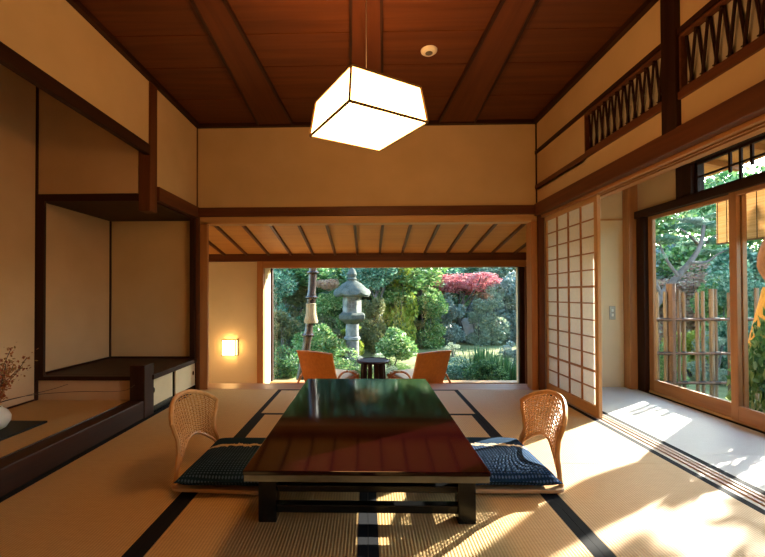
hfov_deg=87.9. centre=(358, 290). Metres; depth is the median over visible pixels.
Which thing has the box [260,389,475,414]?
mat
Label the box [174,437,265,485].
floor cushion
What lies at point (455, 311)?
shrub
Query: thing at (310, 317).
pole
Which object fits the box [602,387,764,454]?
mat
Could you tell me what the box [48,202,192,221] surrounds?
ceiling
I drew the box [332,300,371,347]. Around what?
shrub
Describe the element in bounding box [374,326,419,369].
shrub
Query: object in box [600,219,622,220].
trim
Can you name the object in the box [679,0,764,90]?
lattice
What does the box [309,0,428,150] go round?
pendant lamp
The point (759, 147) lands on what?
roof eaves
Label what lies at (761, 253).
trunk
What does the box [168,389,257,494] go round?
chair
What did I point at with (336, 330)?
shrub
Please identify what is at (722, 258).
shrub
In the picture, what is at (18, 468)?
trim
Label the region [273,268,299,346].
shrub
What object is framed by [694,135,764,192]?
window
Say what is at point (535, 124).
trim
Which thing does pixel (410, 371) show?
seat cushion
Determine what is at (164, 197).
trim
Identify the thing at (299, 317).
shrub
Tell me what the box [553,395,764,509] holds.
trim
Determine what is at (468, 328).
boulder
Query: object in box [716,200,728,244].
bamboo blind
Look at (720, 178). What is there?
tree
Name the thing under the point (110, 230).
trim
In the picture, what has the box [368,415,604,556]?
mat
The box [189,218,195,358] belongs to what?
trim
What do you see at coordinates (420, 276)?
tree
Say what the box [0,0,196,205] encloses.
wall
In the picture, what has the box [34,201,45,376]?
trim
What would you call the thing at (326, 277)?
tree
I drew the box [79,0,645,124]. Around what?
ceiling
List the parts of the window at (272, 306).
sill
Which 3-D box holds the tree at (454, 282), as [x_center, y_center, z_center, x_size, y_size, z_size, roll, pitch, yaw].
[3.435,0.597,13.556,2.746,2.446,1.984,0,-1,1]
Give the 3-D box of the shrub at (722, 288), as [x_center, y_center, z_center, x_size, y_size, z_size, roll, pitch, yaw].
[6.976,0.585,7.259,0.968,2.412,1.000,-1,-1,41]
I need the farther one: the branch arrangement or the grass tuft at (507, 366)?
the grass tuft at (507, 366)
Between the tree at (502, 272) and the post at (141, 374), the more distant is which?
the tree at (502, 272)
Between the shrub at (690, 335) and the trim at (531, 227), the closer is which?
the trim at (531, 227)
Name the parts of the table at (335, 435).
leg, leg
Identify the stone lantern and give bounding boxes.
[333,268,370,366]
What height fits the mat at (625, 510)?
0.031 m
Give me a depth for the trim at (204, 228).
4.26 m
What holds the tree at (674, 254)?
on the ground
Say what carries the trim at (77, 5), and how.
attached to the wall at (51, 35)
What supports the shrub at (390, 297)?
on the ground
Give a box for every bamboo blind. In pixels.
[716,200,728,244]
[746,189,764,240]
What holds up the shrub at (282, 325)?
on the ground
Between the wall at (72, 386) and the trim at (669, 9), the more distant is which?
the wall at (72, 386)
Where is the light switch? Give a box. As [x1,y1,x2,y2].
[609,306,615,319]
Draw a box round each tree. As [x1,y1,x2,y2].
[273,268,338,313]
[316,268,374,299]
[340,268,403,347]
[361,268,458,319]
[426,272,501,341]
[436,267,475,291]
[441,267,504,301]
[460,267,515,302]
[655,210,696,247]
[656,204,728,306]
[672,164,764,252]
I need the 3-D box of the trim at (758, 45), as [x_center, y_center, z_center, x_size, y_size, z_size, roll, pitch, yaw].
[1.844,-1.122,1.434,0.070,0.042,5.526,0,-1,1]
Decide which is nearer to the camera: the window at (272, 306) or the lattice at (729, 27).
the lattice at (729, 27)
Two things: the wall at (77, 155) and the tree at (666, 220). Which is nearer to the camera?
the wall at (77, 155)
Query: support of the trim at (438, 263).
attached to the wall at (232, 285)
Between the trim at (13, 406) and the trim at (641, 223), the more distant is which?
the trim at (641, 223)
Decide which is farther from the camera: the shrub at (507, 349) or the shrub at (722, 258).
the shrub at (722, 258)
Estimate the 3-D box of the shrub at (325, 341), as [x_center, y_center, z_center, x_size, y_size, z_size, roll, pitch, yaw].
[-0.893,1.256,9.223,1.400,1.042,1.392,0,-1,1]
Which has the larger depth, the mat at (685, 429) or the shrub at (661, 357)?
the shrub at (661, 357)
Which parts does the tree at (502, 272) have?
crown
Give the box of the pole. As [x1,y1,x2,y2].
[296,268,318,379]
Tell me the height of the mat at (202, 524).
0.031 m
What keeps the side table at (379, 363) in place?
on the floor
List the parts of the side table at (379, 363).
leg, leg, leg, leg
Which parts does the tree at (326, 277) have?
crown, crown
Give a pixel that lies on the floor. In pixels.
(59, 415)
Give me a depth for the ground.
10.42 m
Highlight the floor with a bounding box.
[0,400,129,457]
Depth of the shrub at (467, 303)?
15.51 m
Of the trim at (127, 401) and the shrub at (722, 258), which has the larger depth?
the shrub at (722, 258)
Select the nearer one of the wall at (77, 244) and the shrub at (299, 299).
the wall at (77, 244)
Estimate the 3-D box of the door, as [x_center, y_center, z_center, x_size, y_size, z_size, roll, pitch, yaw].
[1.974,0.132,3.698,0.028,1.829,0.956,0,-1,1]
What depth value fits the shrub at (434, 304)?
11.73 m
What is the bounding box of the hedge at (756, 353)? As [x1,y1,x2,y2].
[725,307,764,412]
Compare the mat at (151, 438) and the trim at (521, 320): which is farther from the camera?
the trim at (521, 320)
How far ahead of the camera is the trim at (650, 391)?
3.40 m
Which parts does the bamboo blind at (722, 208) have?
edge rod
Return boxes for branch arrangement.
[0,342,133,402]
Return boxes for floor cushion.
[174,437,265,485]
[466,437,562,485]
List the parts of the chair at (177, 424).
frame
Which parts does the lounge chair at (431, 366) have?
backrest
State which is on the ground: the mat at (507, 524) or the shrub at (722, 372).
the shrub at (722, 372)
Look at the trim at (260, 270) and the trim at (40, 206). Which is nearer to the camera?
the trim at (40, 206)
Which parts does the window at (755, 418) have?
rail, rail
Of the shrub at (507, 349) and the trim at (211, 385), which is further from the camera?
the shrub at (507, 349)
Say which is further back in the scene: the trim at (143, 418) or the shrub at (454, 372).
the shrub at (454, 372)
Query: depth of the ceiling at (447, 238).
4.93 m
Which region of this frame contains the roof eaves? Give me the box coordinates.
[704,140,764,178]
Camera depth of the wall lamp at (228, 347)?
5.54 m
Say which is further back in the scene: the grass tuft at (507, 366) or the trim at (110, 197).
the grass tuft at (507, 366)
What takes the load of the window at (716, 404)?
on the trim at (650, 391)
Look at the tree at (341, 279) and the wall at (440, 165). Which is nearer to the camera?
the wall at (440, 165)
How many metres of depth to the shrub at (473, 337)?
12.78 m
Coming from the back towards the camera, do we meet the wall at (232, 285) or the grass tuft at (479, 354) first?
the grass tuft at (479, 354)
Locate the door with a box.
[545,194,601,418]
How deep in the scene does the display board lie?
2.60 m
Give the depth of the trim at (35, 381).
3.32 m
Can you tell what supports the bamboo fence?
on the ground
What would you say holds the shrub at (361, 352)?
on the ground
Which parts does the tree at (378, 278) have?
crown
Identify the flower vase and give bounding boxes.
[0,405,11,429]
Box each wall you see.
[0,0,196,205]
[0,64,109,407]
[38,89,138,193]
[38,381,129,399]
[111,124,545,355]
[209,191,623,386]
[537,0,764,202]
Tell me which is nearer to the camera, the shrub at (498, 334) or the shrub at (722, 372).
the shrub at (722, 372)
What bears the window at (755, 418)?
on the trim at (650, 391)
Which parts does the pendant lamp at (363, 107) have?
panel, cord, panel, frame, panel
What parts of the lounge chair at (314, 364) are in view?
backrest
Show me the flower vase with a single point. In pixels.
(5, 414)
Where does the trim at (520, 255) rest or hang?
attached to the wall at (232, 285)
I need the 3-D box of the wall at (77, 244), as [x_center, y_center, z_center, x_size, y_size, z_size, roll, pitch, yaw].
[-2.812,-0.370,1.568,0.110,3.090,5.600,0,-1,1]
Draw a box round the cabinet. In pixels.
[35,358,196,412]
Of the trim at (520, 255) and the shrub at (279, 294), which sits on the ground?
the shrub at (279, 294)
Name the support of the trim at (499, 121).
attached to the wall at (440, 165)
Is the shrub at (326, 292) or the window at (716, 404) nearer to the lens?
the window at (716, 404)
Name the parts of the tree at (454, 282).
crown, crown, crown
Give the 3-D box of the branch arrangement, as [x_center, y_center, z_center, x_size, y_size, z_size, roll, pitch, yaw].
[-2.159,0.594,2.779,0.426,0.506,0.951,-1,-1,29]
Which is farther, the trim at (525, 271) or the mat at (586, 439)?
the trim at (525, 271)
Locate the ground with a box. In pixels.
[274,339,754,407]
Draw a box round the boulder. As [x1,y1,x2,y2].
[457,318,475,340]
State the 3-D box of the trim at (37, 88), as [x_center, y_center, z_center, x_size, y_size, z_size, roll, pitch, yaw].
[-2.715,-1.315,3.348,0.020,1.140,0.018,0,-1,1]
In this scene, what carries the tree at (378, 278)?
on the ground
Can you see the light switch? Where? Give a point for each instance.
(612, 316)
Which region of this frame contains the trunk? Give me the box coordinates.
[748,238,764,349]
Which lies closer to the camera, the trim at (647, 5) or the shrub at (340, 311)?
the trim at (647, 5)
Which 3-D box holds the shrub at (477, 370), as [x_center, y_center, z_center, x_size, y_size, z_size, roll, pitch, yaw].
[2.286,1.494,7.211,0.868,0.508,0.733,0,-1,1]
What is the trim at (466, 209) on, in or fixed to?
attached to the wall at (440, 165)
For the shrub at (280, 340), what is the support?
on the ground
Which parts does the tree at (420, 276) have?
crown, crown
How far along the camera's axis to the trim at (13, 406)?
3.18 m
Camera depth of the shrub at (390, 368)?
7.38 m
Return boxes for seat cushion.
[335,369,356,378]
[389,368,413,378]
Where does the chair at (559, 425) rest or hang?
on the mat at (507, 524)
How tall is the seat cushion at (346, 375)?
0.105 m
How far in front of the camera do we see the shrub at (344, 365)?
7.58 m
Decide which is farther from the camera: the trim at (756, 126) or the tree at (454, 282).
the tree at (454, 282)
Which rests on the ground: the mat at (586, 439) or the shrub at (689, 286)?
the shrub at (689, 286)
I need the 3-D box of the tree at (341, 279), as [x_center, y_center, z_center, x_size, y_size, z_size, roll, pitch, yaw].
[-0.566,0.340,14.463,3.429,3.029,3.302,-1,-1,28]
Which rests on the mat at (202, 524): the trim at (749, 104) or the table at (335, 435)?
the table at (335, 435)
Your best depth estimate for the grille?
2.98 m
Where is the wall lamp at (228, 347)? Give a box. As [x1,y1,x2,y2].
[221,339,237,355]
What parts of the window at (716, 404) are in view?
rail, rail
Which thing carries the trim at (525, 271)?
attached to the wall at (232, 285)
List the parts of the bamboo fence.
post, rail, rail, rail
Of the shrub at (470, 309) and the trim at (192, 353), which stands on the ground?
the shrub at (470, 309)
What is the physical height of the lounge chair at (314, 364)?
0.741 m
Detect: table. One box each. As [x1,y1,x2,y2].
[243,379,490,523]
[356,357,389,378]
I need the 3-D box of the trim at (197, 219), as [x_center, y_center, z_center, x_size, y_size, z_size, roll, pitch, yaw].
[-1.749,0.133,4.311,0.095,1.860,0.150,0,-1,1]
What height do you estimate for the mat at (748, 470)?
0.031 m
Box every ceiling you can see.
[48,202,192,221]
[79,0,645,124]
[209,224,525,255]
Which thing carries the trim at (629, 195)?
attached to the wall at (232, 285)
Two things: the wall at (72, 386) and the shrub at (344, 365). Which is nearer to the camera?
the wall at (72, 386)
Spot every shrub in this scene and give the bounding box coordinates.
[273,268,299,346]
[273,294,288,308]
[274,309,303,358]
[274,340,291,349]
[274,345,298,378]
[280,280,307,327]
[286,316,317,348]
[291,322,347,358]
[297,308,339,328]
[303,288,342,311]
[315,291,343,328]
[319,327,345,355]
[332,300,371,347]
[334,347,373,378]
[340,326,364,356]
[359,297,386,353]
[367,281,412,344]
[372,353,397,378]
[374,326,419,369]
[382,268,418,347]
[406,314,425,348]
[412,286,448,349]
[416,268,457,326]
[420,295,469,328]
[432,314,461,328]
[433,292,466,344]
[444,342,459,359]
[444,356,469,379]
[461,359,509,379]
[465,310,491,345]
[466,294,515,335]
[471,286,510,345]
[489,270,515,342]
[499,341,515,366]
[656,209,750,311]
[656,242,711,311]
[656,263,711,347]
[659,343,690,386]
[661,330,708,376]
[687,330,727,385]
[689,276,727,364]
[704,260,764,380]
[706,242,764,326]
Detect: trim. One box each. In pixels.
[0,41,149,154]
[0,401,128,458]
[0,401,143,496]
[0,418,144,498]
[7,399,34,408]
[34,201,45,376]
[34,376,37,400]
[35,87,38,201]
[36,193,138,202]
[45,356,110,373]
[66,0,199,127]
[109,221,111,356]
[111,356,188,357]
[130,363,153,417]
[139,81,156,213]
[157,187,198,217]
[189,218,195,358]
[195,217,199,389]
[196,119,536,128]
[196,128,197,206]
[198,205,535,216]
[200,214,536,225]
[200,222,208,388]
[209,252,525,261]
[209,383,531,389]
[257,261,264,382]
[263,260,525,267]
[518,267,524,383]
[524,266,526,383]
[526,220,537,389]
[534,0,658,123]
[534,79,764,215]
[535,0,719,153]
[535,36,764,188]
[535,124,536,202]
[537,215,545,389]
[541,114,764,217]
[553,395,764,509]
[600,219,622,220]
[622,185,637,388]
[636,217,649,391]
[649,390,764,431]
[660,0,681,134]
[675,163,703,198]
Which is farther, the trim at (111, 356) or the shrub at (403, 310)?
the shrub at (403, 310)
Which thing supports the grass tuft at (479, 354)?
on the ground
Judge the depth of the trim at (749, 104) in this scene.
2.29 m
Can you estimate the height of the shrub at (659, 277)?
3.618 m
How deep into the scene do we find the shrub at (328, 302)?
10.66 m
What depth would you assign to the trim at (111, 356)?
4.28 m
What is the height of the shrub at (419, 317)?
2.883 m
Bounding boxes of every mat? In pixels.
[0,460,195,556]
[72,389,281,460]
[133,415,367,556]
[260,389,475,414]
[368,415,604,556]
[454,390,678,463]
[542,463,764,556]
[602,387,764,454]
[684,454,764,494]
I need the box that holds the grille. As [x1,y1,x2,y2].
[425,51,432,55]
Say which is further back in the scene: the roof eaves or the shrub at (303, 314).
the shrub at (303, 314)
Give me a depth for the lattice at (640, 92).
2.78 m
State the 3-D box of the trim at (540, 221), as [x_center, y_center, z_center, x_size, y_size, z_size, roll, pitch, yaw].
[1.929,0.119,4.227,0.065,1.860,0.150,0,-1,1]
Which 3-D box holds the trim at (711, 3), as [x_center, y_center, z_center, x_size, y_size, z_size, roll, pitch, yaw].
[1.843,-1.490,1.439,0.070,0.035,5.526,0,-1,1]
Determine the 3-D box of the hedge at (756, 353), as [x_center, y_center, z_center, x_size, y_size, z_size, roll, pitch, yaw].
[3.744,0.899,1.418,1.172,1.986,4.708,0,-1,0]
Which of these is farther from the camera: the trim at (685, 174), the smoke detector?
the trim at (685, 174)
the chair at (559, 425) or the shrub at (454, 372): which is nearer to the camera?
the chair at (559, 425)
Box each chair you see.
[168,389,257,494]
[296,350,360,382]
[386,350,451,383]
[476,390,567,493]
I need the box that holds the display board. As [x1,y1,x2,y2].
[0,420,46,440]
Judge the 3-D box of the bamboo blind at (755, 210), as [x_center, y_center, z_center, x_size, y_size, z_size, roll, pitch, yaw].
[3.066,-0.575,3.044,0.027,0.370,0.145,0,-1,1]
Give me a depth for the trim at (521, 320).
5.55 m
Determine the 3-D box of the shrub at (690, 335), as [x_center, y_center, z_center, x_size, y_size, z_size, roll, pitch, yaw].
[6.559,1.247,7.861,0.942,0.986,0.925,0,-1,1]
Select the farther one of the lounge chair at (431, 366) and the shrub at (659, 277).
the shrub at (659, 277)
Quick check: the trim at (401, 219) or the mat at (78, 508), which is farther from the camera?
the trim at (401, 219)
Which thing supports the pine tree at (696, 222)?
on the ground
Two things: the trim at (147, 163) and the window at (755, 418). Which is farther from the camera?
the trim at (147, 163)
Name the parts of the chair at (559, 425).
frame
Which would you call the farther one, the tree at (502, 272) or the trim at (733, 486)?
the tree at (502, 272)
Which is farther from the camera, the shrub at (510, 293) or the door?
the shrub at (510, 293)
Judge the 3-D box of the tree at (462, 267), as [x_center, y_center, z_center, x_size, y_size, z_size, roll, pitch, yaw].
[4.616,-2.773,19.624,7.162,7.617,7.511,0,-1,18]
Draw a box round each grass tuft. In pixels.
[452,343,506,378]
[482,352,516,379]
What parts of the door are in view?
rail, rail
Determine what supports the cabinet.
attached to the wall at (72, 386)
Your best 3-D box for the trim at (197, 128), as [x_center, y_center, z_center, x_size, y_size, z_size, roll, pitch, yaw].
[-1.742,-1.296,4.278,0.022,0.915,0.017,0,-1,1]
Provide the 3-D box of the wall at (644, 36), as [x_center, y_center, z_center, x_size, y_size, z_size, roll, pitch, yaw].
[1.912,-0.407,1.462,0.160,3.050,5.600,0,-1,1]
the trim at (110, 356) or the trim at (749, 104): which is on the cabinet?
the trim at (110, 356)
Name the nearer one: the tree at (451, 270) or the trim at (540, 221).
the trim at (540, 221)
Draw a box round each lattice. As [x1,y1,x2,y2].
[584,50,660,152]
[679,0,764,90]
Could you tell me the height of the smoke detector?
0.030 m
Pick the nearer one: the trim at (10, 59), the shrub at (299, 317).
the trim at (10, 59)
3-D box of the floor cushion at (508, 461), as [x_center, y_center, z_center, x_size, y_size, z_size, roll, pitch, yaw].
[0.754,0.953,2.248,0.525,0.100,0.587,0,-1,1]
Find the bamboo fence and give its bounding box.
[656,284,759,407]
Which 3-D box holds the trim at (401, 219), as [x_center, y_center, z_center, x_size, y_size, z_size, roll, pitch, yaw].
[0.077,-0.758,4.297,3.634,0.078,0.135,0,-1,1]
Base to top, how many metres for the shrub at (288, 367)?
0.745 m
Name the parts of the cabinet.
door, door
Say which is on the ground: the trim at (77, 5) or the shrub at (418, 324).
the shrub at (418, 324)
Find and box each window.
[270,268,517,383]
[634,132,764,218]
[648,194,748,416]
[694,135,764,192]
[728,183,764,429]
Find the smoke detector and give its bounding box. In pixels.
[421,45,436,56]
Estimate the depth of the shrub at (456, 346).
9.71 m
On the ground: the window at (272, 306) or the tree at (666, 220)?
the tree at (666, 220)
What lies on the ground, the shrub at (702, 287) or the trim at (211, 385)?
the shrub at (702, 287)
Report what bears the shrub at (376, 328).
on the ground
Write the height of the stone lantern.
2.300 m

